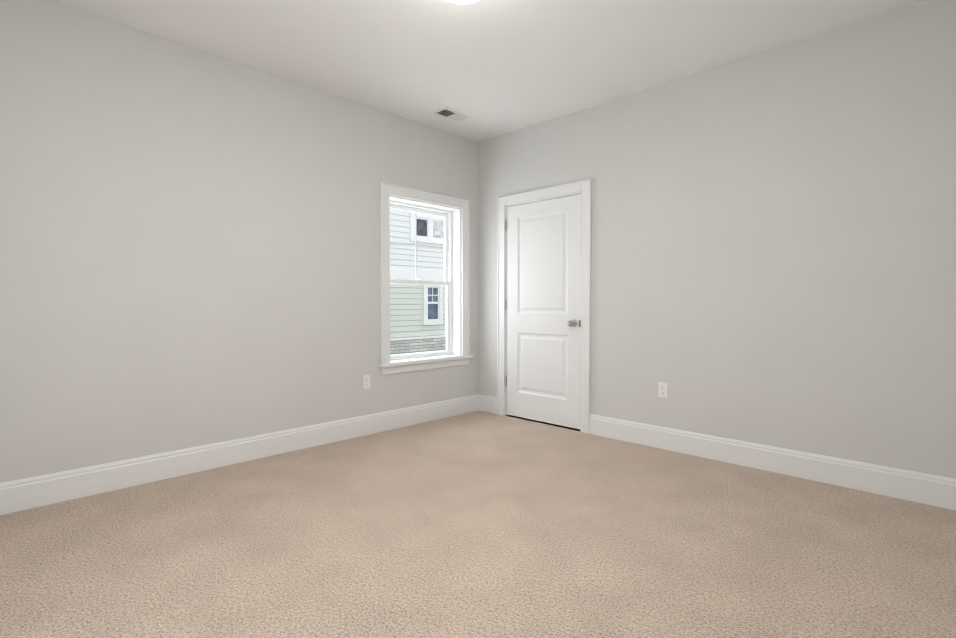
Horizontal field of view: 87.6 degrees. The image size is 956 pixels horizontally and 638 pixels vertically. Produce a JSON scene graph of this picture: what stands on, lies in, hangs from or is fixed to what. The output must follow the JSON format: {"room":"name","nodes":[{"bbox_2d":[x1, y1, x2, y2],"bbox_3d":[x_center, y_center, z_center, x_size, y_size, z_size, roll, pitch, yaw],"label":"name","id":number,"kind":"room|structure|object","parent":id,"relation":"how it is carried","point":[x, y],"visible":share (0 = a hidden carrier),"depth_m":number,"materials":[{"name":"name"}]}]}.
{"room":"empty bedroom","nodes":[
{"label":"empty bedroom","id":0,"kind":"room"},
{"bbox_2d":[0,0,477,482],"bbox_3d":[-1.562,-0.380,3.627,0.200,2.725,4.270,2,2,44],"label":"wall","id":1,"kind":"structure","parent":0,"point":[189,247],"depth_m":3.15,"materials":[{"name":"grey paint"}]},
{"bbox_2d":[0,394,483,514],"bbox_3d":[-1.442,0.900,3.634,0.016,0.165,4.150,2,2,44],"label":"baseboard","id":2,"kind":"structure","parent":1,"relation":"attached to","point":[67,485],"depth_m":3.26,"materials":[{"name":"white wood"}]},
{"bbox_2d":[363,375,369,388],"bbox_3d":[-0.928,0.526,4.155,0.008,0.114,0.070,2,2,44],"label":"outlet","id":3,"kind":"object","parent":1,"relation":"attached to","point":[366,381],"visible":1,"depth_m":4.15,"materials":[{"name":"white plastic"}]},
{"bbox_2d":[379,182,472,374],"bbox_3d":[-0.530,-0.352,4.665,0.277,1.630,1.085,2,2,44],"label":"window","id":4,"kind":"structure","parent":1,"relation":"in","point":[456,283],"depth_m":4.76,"materials":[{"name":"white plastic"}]},
{"bbox_2d":[0,410,955,637],"bbox_3d":[-0.168,1.046,2.394,3.979,0.050,4.390,2,2,44],"label":"floor","id":5,"kind":"structure","parent":0,"point":[478,524],"depth_m":2.22,"materials":[{"name":"carpet"}]},
{"bbox_2d":[50,0,926,141],"bbox_3d":[-0.140,-1.778,2.334,3.979,0.150,4.470,2,2,44],"label":"ceiling","id":6,"kind":"structure","parent":0,"point":[493,68],"depth_m":3.10,"materials":[{"name":"white paint"}]},
{"bbox_2d":[432,107,470,121],"bbox_3d":[-0.223,-1.753,4.297,0.165,0.022,0.310,2,2,44],"label":"ceiling vent","id":7,"kind":"object","parent":6,"relation":"in","point":[452,114],"visible":1,"depth_m":4.28,"materials":[{"name":"white metal"}]},
{"bbox_2d":[446,0,477,3],"bbox_3d":[-0.081,-1.641,2.456,0.340,0.131,0.340,2,2,44],"label":"flush-mount ceiling light","id":8,"kind":"object","parent":6,"relation":"attached to","point":[461,1],"visible":1,"depth_m":2.53,"materials":[{"name":"white glass"}]},
{"bbox_2d":[478,0,955,478],"bbox_3d":[1.324,-0.388,3.877,3.979,2.725,0.120,2,2,44],"label":"wall","id":9,"kind":"structure","parent":0,"point":[773,252],"depth_m":3.19,"materials":[{"name":"grey paint"}]},
{"bbox_2d":[505,194,581,428],"bbox_3d":[0.563,-0.064,4.528,0.848,2.008,0.102,2,2,44],"label":"closet door","id":10,"kind":"structure","parent":9,"relation":"in","point":[543,309],"depth_m":4.51,"materials":[{"name":"white wood"}]},
{"bbox_2d":[497,179,591,433],"bbox_3d":[0.618,-0.109,4.576,1.037,2.124,0.170,2,2,44],"label":"door frame","id":11,"kind":"structure","parent":9,"relation":"attached to","point":[584,188],"depth_m":4.35,"materials":[{"name":"white wood"}]},
{"bbox_2d":[658,382,667,397],"bbox_3d":[1.391,0.534,3.750,0.070,0.114,0.008,2,2,44],"label":"outlet","id":12,"kind":"object","parent":9,"relation":"attached to","point":[663,389],"visible":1,"depth_m":3.75,"materials":[{"name":"white plastic"}]},
{"bbox_2d":[589,414,955,509],"bbox_3d":[1.765,0.908,3.391,2.315,0.165,0.016,2,2,44],"label":"baseboard","id":13,"kind":"structure","parent":9,"relation":"attached to","point":[934,490],"depth_m":3.16,"materials":[{"name":"white wood"}]},
{"label":"outside","id":14,"kind":"structure","parent":0,"visible":0},
{"bbox_3d":[-14.374,1.049,19.184,39.800,0.200,80.000,2,2,44],"label":"lawn","id":15,"kind":"structure","parent":14,"visible":0},
{"bbox_2d":[389,208,445,354],"bbox_3d":[-3.160,-2.895,10.896,6.450,8.200,18.000,2,2,44],"label":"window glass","id":16,"kind":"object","parent":15,"relation":"on","point":[424,273],"depth_m":9.07,"materials":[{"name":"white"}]}
]}

